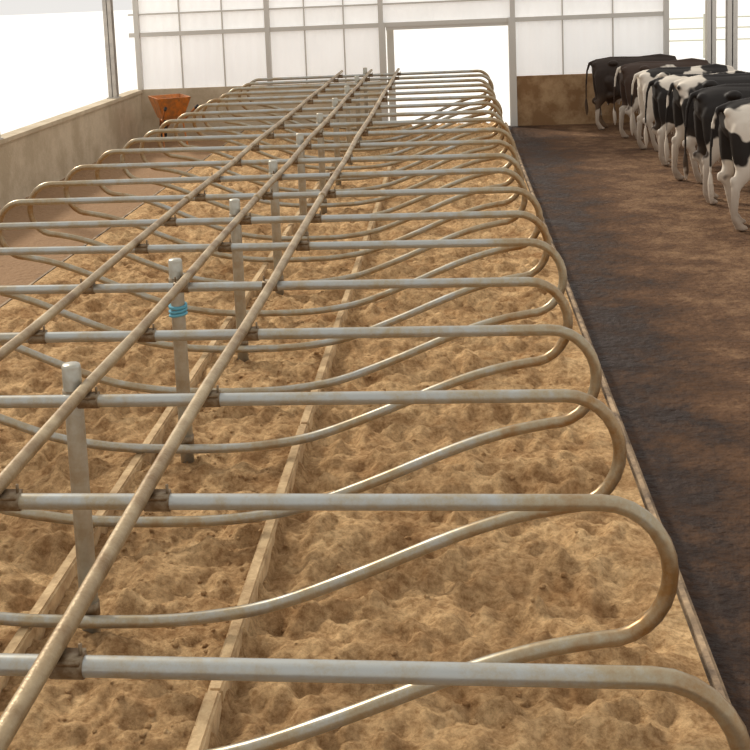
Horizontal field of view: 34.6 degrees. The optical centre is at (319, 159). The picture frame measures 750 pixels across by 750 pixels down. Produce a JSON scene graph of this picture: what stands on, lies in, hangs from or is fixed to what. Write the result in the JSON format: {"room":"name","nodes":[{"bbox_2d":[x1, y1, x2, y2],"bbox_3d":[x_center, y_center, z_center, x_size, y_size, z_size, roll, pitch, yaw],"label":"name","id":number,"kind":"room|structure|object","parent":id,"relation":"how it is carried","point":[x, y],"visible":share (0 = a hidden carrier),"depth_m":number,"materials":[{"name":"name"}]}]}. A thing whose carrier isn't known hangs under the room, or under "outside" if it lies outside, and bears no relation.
{"room":"farm building","nodes":[
{"label":"farm building","id":0,"kind":"room"},
{"bbox_2d":[0,90,143,210],"bbox_3d":[-5.896,1.180,13.184,0.290,1.170,30.300,-2,8,7],"label":"wall","id":1,"kind":"structure","parent":0,"point":[32,155],"depth_m":22.41,"materials":[{"name":"beige concrete"}]},
{"bbox_2d":[102,0,120,98],"bbox_3d":[-4.578,-3.429,25.825,0.240,4.200,0.280,-2,8,7],"label":"steel column","id":2,"kind":"structure","parent":1,"relation":"on","point":[107,5],"depth_m":25.92,"materials":[{"name":"grey metal"}]},
{"bbox_2d":[134,81,381,136],"bbox_3d":[-1.461,-1.148,27.858,5.800,1.170,0.200,-2,8,7],"label":"wall","id":3,"kind":"structure","parent":0,"point":[200,95],"depth_m":27.81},
{"bbox_2d":[0,322,601,527],"bbox_3d":[-1.035,1.547,6.952,5.242,1.236,0.080,-2,9,6],"label":"divider","id":4,"kind":"object","parent":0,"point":[43,336],"visible":0.8,"depth_m":6.77,"materials":[{"name":"metal"}]},
{"bbox_2d":[120,127,515,222],"bbox_3d":[-0.062,0.217,15.786,5.242,1.236,0.080,-1,7,7],"label":"divider","id":5,"kind":"object","parent":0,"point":[322,134],"visible":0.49,"depth_m":15.68,"materials":[{"name":"metal"}]},
{"bbox_2d":[157,110,504,191],"bbox_3d":[0.133,-0.105,17.952,5.242,1.236,0.080,-1,10,7],"label":"divider","id":6,"kind":"object","parent":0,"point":[467,112],"visible":0.66,"depth_m":17.89,"materials":[{"name":"metal"}]},
{"bbox_2d":[0,484,678,749],"bbox_3d":[-1.264,1.875,4.765,5.242,1.236,0.080,-2,8,6],"label":"divider","id":7,"kind":"object","parent":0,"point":[161,500],"visible":0.87,"depth_m":4.52,"materials":[{"name":"metal"}]},
{"bbox_2d":[192,95,502,169],"bbox_3d":[0.427,-0.443,20.185,5.242,1.236,0.081,-1,7,7],"label":"divider","id":8,"kind":"object","parent":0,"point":[386,99],"visible":0.66,"depth_m":20.15,"materials":[{"name":"metal"}]},
{"bbox_2d":[216,83,495,151],"bbox_3d":[0.644,-0.767,22.377,5.242,1.236,0.080,-2,8,7],"label":"divider","id":9,"kind":"object","parent":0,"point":[489,88],"visible":0.6,"depth_m":22.32,"materials":[{"name":"metal"}]},
{"bbox_2d":[0,122,749,736],"bbox_3d":[1.538,1.516,12.467,14.900,0.050,30.400,-2,8,7],"label":"floor","id":10,"kind":"structure","parent":0,"point":[658,274],"depth_m":12.21,"materials":[{"name":"concrete"}]},
{"bbox_2d":[61,361,100,633],"bbox_3d":[-1.165,1.756,5.965,0.136,1.540,0.104,-2,8,7],"label":"support post","id":11,"kind":"object","parent":10,"relation":"on","point":[71,371],"visible":0.52,"depth_m":5.90,"materials":[{"name":"metal"}]},
{"bbox_2d":[0,385,626,628],"bbox_3d":[-1.168,1.710,5.879,5.242,1.236,0.080,-2,7,6],"label":"divider","id":12,"kind":"object","parent":11,"relation":"attached to","point":[93,399],"visible":0.85,"depth_m":5.71,"materials":[{"name":"metal"}]},
{"bbox_2d":[0,70,342,360],"bbox_3d":[-0.868,-0.103,14.015,0.080,0.069,25.000,-2,8,7],"label":"rail","id":13,"kind":"object","parent":12,"relation":"attached to","point":[5,350],"visible":0.99,"depth_m":8.73,"materials":[{"name":"beige metal"}]},
{"bbox_2d":[0,69,372,494],"bbox_3d":[-0.228,-0.121,13.942,0.080,0.069,25.000,-2,8,7],"label":"rail","id":14,"kind":"object","parent":12,"relation":"attached to","point":[9,473],"visible":1,"depth_m":6.48,"materials":[{"name":"beige metal"}]},
{"bbox_2d":[0,68,399,749],"bbox_3d":[0.363,-0.138,13.874,0.080,0.069,25.000,-2,8,7],"label":"rail","id":15,"kind":"object","parent":12,"relation":"attached to","point":[16,711],"visible":0.99,"depth_m":4.29,"materials":[{"name":"beige metal"}]},
{"bbox_2d":[0,130,243,307],"bbox_3d":[-3.140,1.262,15.080,0.070,0.120,25.600,-2,8,7],"label":"kerb","id":16,"kind":"object","parent":10,"relation":"on","point":[141,204],"visible":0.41,"depth_m":16.20,"materials":[{"name":"concrete"}]},
{"bbox_2d":[148,93,198,147],"bbox_3d":[-3.265,-0.848,26.322,0.748,1.096,2.278,-5,9,-19],"label":"wheelbarrow","id":17,"kind":"object","parent":10,"relation":"on","point":[168,106],"visible":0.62,"depth_m":25.99,"materials":[{"name":"orange paint"}]},
{"bbox_2d":[0,126,356,693],"bbox_3d":[-0.512,1.129,14.717,0.083,0.212,25.294,-2,8,7],"label":"board","id":18,"kind":"object","parent":10,"relation":"on","point":[52,596],"visible":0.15,"depth_m":7.61,"materials":[{"name":"wood"}]},
{"bbox_2d":[63,153,523,262],"bbox_3d":[-0.342,0.557,13.556,5.242,1.236,0.080,-2,9,7],"label":"divider","id":19,"kind":"object","parent":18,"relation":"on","point":[509,158],"visible":0.73,"depth_m":13.52,"materials":[{"name":"metal"}]},
{"bbox_2d":[168,258,194,462],"bbox_3d":[-0.930,1.427,8.166,0.150,1.540,0.130,-2,8,7],"label":"support post","id":20,"kind":"object","parent":10,"relation":"on","point":[178,307],"visible":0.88,"depth_m":8.11,"materials":[{"name":"metal"}]},
{"bbox_2d":[0,275,572,453],"bbox_3d":[-0.965,1.386,8.055,5.242,1.236,0.080,-2,10,7],"label":"divider","id":21,"kind":"object","parent":20,"relation":"attached to","point":[564,305],"visible":0.85,"depth_m":7.91,"materials":[{"name":"metal"}]},
{"bbox_2d":[229,198,248,361],"bbox_3d":[-0.681,1.096,10.365,0.136,1.540,0.104,-2,8,7],"label":"support post","id":22,"kind":"object","parent":10,"relation":"on","point":[234,204],"visible":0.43,"depth_m":10.31,"materials":[{"name":"metal"}]},
{"bbox_2d":[0,210,550,352],"bbox_3d":[-0.677,1.053,10.247,5.242,1.236,0.080,-2,10,6],"label":"divider","id":23,"kind":"object","parent":22,"relation":"attached to","point":[318,218],"visible":0.71,"depth_m":10.16,"materials":[{"name":"metal"}]},
{"bbox_2d":[268,160,283,294],"bbox_3d":[-0.439,0.766,12.565,0.136,1.540,0.104,-2,8,7],"label":"support post","id":24,"kind":"object","parent":10,"relation":"on","point":[273,165],"visible":0.47,"depth_m":12.51,"materials":[{"name":"metal"}]},
{"bbox_2d":[27,167,527,281],"bbox_3d":[-0.485,0.722,12.467,5.242,1.236,0.080,-2,9,6],"label":"divider","id":25,"kind":"object","parent":24,"relation":"attached to","point":[497,170],"visible":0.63,"depth_m":12.39,"materials":[{"name":"metal"}]},
{"bbox_2d":[186,126,405,749],"bbox_3d":[0.544,1.099,14.596,0.080,0.212,25.294,-2,8,7],"label":"board","id":26,"kind":"object","parent":10,"relation":"on","point":[208,718],"visible":0.4,"depth_m":6.59,"materials":[{"name":"wood"}]},
{"bbox_2d":[296,133,308,235],"bbox_3d":[-0.197,0.436,14.766,0.136,1.540,0.104,-2,8,7],"label":"support post","id":27,"kind":"object","parent":10,"relation":"on","point":[299,136],"visible":0.49,"depth_m":14.71,"materials":[{"name":"metal"}]},
{"bbox_2d":[95,139,519,240],"bbox_3d":[-0.203,0.384,14.687,5.242,1.236,0.080,-1,7,7],"label":"divider","id":28,"kind":"object","parent":27,"relation":"attached to","point":[310,146],"visible":0.7,"depth_m":14.64,"materials":[{"name":"metal"}]},
{"bbox_2d":[316,113,326,214],"bbox_3d":[0.045,0.106,16.966,0.136,1.540,0.104,-2,8,7],"label":"support post","id":29,"kind":"object","parent":10,"relation":"on","point":[319,116],"visible":0.61,"depth_m":16.92,"materials":[{"name":"metal"}]},
{"bbox_2d":[140,117,509,207],"bbox_3d":[0.043,0.059,16.888,5.242,1.236,0.080,-2,7,6],"label":"divider","id":30,"kind":"object","parent":29,"relation":"attached to","point":[485,119],"visible":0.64,"depth_m":16.85,"materials":[{"name":"metal"}]},
{"bbox_2d":[332,98,341,185],"bbox_3d":[0.287,-0.224,19.166,0.136,1.540,0.104,-2,8,7],"label":"support post","id":31,"kind":"object","parent":10,"relation":"on","point":[334,100],"visible":0.41,"depth_m":19.11,"materials":[{"name":"metal"}]},
{"bbox_2d":[174,101,502,180],"bbox_3d":[0.264,-0.270,19.058,5.242,1.236,0.080,-2,9,6],"label":"divider","id":32,"kind":"object","parent":31,"relation":"attached to","point":[490,104],"visible":0.57,"depth_m":18.97,"materials":[{"name":"metal"}]},
{"bbox_2d":[344,86,352,164],"bbox_3d":[0.529,-0.554,21.366,0.136,1.540,0.104,-2,8,7],"label":"support post","id":33,"kind":"object","parent":10,"relation":"on","point":[347,88],"visible":0.48,"depth_m":21.31,"materials":[{"name":"metal"}]},
{"bbox_2d":[202,89,496,157],"bbox_3d":[0.505,-0.600,21.252,5.242,1.236,0.080,-2,10,6],"label":"divider","id":34,"kind":"object","parent":33,"relation":"attached to","point":[489,93],"visible":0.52,"depth_m":21.18,"materials":[{"name":"metal"}]},
{"bbox_2d":[354,76,361,140],"bbox_3d":[0.772,-0.884,23.567,0.136,1.540,0.104,-2,8,7],"label":"support post","id":35,"kind":"object","parent":10,"relation":"on","point":[356,77],"visible":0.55,"depth_m":23.51,"materials":[{"name":"metal"}]},
{"bbox_2d":[225,79,490,142],"bbox_3d":[0.730,-0.929,23.451,5.242,1.236,0.081,-2,10,7],"label":"divider","id":36,"kind":"object","parent":35,"relation":"attached to","point":[451,80],"visible":0.58,"depth_m":23.40,"materials":[{"name":"metal"}]},
{"bbox_2d":[0,122,729,749],"bbox_3d":[-0.160,1.070,14.899,5.900,0.256,25.145,-2,8,7],"label":"bedding","id":37,"kind":"object","parent":10,"relation":"on","point":[523,583],"visible":0.51,"depth_m":7.10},
{"bbox_2d":[0,186,542,316],"bbox_3d":[-0.538,0.883,11.370,5.242,1.236,0.080,-2,8,7],"label":"divider","id":38,"kind":"object","parent":37,"relation":"on","point":[200,197],"visible":0.83,"depth_m":11.31,"materials":[{"name":"metal"}]},
{"bbox_2d":[0,237,566,393],"bbox_3d":[-0.770,1.208,9.171,5.242,1.236,0.080,-1,8,6],"label":"divider","id":39,"kind":"object","parent":37,"relation":"on","point":[307,245],"visible":0.82,"depth_m":9.05,"materials":[{"name":"metal"}]},
{"bbox_2d":[238,74,493,131],"bbox_3d":[0.921,-1.099,24.569,5.242,1.236,0.080,-2,8,6],"label":"divider","id":40,"kind":"object","parent":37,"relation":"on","point":[458,75],"visible":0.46,"depth_m":24.48,"materials":[{"name":"metal"}]},
{"bbox_2d":[363,67,369,130],"bbox_3d":[1.014,-1.214,25.767,0.136,1.540,0.104,-2,8,7],"label":"support post","id":41,"kind":"object","parent":10,"relation":"on","point":[365,68],"visible":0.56,"depth_m":25.70,"materials":[{"name":"metal"}]},
{"bbox_2d":[246,69,489,129],"bbox_3d":[1.028,-1.263,25.670,5.242,1.236,0.080,-2,8,6],"label":"divider","id":42,"kind":"object","parent":41,"relation":"attached to","point":[477,70],"visible":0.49,"depth_m":25.61,"materials":[{"name":"metal"}]},
{"bbox_2d":[505,122,731,704],"bbox_3d":[2.789,1.093,14.402,0.070,0.120,25.600,-2,8,7],"label":"kerb","id":43,"kind":"object","parent":10,"relation":"on","point":[714,678],"visible":0.35,"depth_m":7.29,"materials":[{"name":"concrete"}]},
{"bbox_2d":[585,54,676,129],"bbox_3d":[7.259,-1.491,25.750,3.113,1.576,0.767,-2,8,5],"label":"cow","id":44,"kind":"object","parent":10,"relation":"on","point":[603,69],"visible":0.5,"depth_m":25.58},
{"bbox_2d":[613,58,709,139],"bbox_3d":[7.423,-1.262,24.104,3.113,1.573,0.767,-3,8,-2],"label":"cow","id":45,"kind":"object","parent":10,"relation":"on","point":[627,72],"visible":0.34,"depth_m":23.88},
{"bbox_2d":[630,64,738,151],"bbox_3d":[7.339,-1.012,22.407,3.113,1.573,0.767,-3,8,0],"label":"cow","id":46,"kind":"object","parent":10,"relation":"on","point":[644,77],"visible":0.35,"depth_m":22.21},
{"bbox_2d":[644,70,747,165],"bbox_3d":[7.156,-0.758,20.725,3.113,1.576,0.767,-2,8,1],"label":"cow","id":47,"kind":"object","parent":10,"relation":"on","point":[660,86],"visible":0.39,"depth_m":20.55},
{"bbox_2d":[664,72,749,183],"bbox_3d":[7.100,-0.578,18.989,3.396,1.716,0.837,-3,8,-5],"label":"cow","id":48,"kind":"object","parent":10,"relation":"on","point":[682,88],"visible":0.44,"depth_m":18.71},
{"bbox_2d":[705,0,715,63],"bbox_3d":[8.564,-3.522,26.298,0.280,5.320,0.280,-2,8,7],"label":"steel column","id":49,"kind":"structure","parent":10,"relation":"on","point":[710,5],"depth_m":26.32,"materials":[{"name":"grey metal"}]},
{"bbox_2d":[683,83,749,203],"bbox_3d":[6.899,-0.303,17.166,3.396,1.719,0.837,-2,8,1],"label":"cow","id":50,"kind":"object","parent":10,"relation":"on","point":[706,100],"visible":0.68,"depth_m":16.95},
{"bbox_2d":[708,97,749,230],"bbox_3d":[6.663,-0.041,15.434,3.396,1.719,0.837,-3,8,-3],"label":"cow","id":51,"kind":"object","parent":10,"relation":"on","point":[734,116],"visible":1,"depth_m":15.17},
{"bbox_2d":[725,0,737,69],"bbox_3d":[8.347,-3.227,24.332,0.280,5.320,0.280,-2,8,7],"label":"steel column","id":52,"kind":"structure","parent":10,"relation":"on","point":[731,6],"depth_m":24.35,"materials":[{"name":"grey metal"}]},
{"bbox_2d":[0,643,749,749],"bbox_3d":[-1.380,2.041,3.664,5.242,1.236,0.080,-2,8,6],"label":"divider","id":53,"kind":"object","parent":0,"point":[74,663],"visible":0.84,"depth_m":3.39,"materials":[{"name":"metal"}]},
{"bbox_2d":[132,0,662,32],"bbox_3d":[1.593,-4.546,27.013,12.050,2.880,0.024,-2,8,7],"label":"wall","id":54,"kind":"structure","parent":0,"point":[491,8],"depth_m":27.31,"materials":[{"name":"white plastic"}]},
{"bbox_2d":[134,32,266,88],"bbox_3d":[-2.756,-2.294,27.829,3.100,1.220,0.024,-2,8,7],"label":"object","id":55,"kind":"structure","parent":54,"relation":"in","point":[245,53],"depth_m":27.82,"materials":[{"name":"white plastic"}]},
{"bbox_2d":[270,28,379,84],"bbox_3d":[0.124,-2.376,27.500,2.500,1.220,0.024,-2,8,7],"label":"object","id":56,"kind":"structure","parent":54,"relation":"in","point":[324,48],"depth_m":27.49,"materials":[{"name":"white plastic"}]},
{"bbox_2d":[128,0,668,125],"bbox_3d":[1.622,-3.335,27.161,12.205,5.320,0.260,-2,8,7],"label":"trim frame","id":57,"kind":"object","parent":54,"relation":"attached to","point":[512,20],"visible":0.83,"depth_m":27.16,"materials":[{"name":"white metal"}]},
{"bbox_2d":[386,22,507,120],"bbox_3d":[2.916,-1.908,27.314,2.740,2.340,0.260,-2,8,7],"label":"door frame","id":58,"kind":"structure","parent":54,"relation":"in","point":[389,30],"depth_m":27.41,"materials":[{"name":"white metal"}]},
{"bbox_2d":[516,16,662,75],"bbox_3d":[6.034,-2.544,26.825,3.300,1.220,0.024,-2,8,7],"label":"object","id":59,"kind":"structure","parent":54,"relation":"in","point":[538,43],"depth_m":26.84,"materials":[{"name":"white plastic"}]},
{"bbox_2d":[517,73,654,125],"bbox_3d":[6.395,-1.371,26.961,3.980,1.170,0.200,-2,8,7],"label":"wall","id":60,"kind":"structure","parent":0,"point":[541,99],"depth_m":26.97,"materials":[{"name":"brown concrete"}]},
{"label":"outside","id":61,"kind":"structure","parent":0,"visible":0},
{"bbox_2d":[0,0,749,133],"bbox_3d":[4.772,-5.444,59.688,400.000,0.001,400.000,-2,8,7],"label":"sky","id":62,"kind":"structure","parent":61,"point":[53,64],"depth_m":58.54,"materials":[{"name":"white"}]},
{"bbox_2d":[669,14,749,57],"bbox_3d":[20.655,-4.777,44.309,17.347,1.680,0.089,0,9,16],"label":"fence","id":63,"kind":"object","parent":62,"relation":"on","point":[703,17],"visible":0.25,"depth_m":46.04,"materials":[{"name":"beige metal"}]}
]}

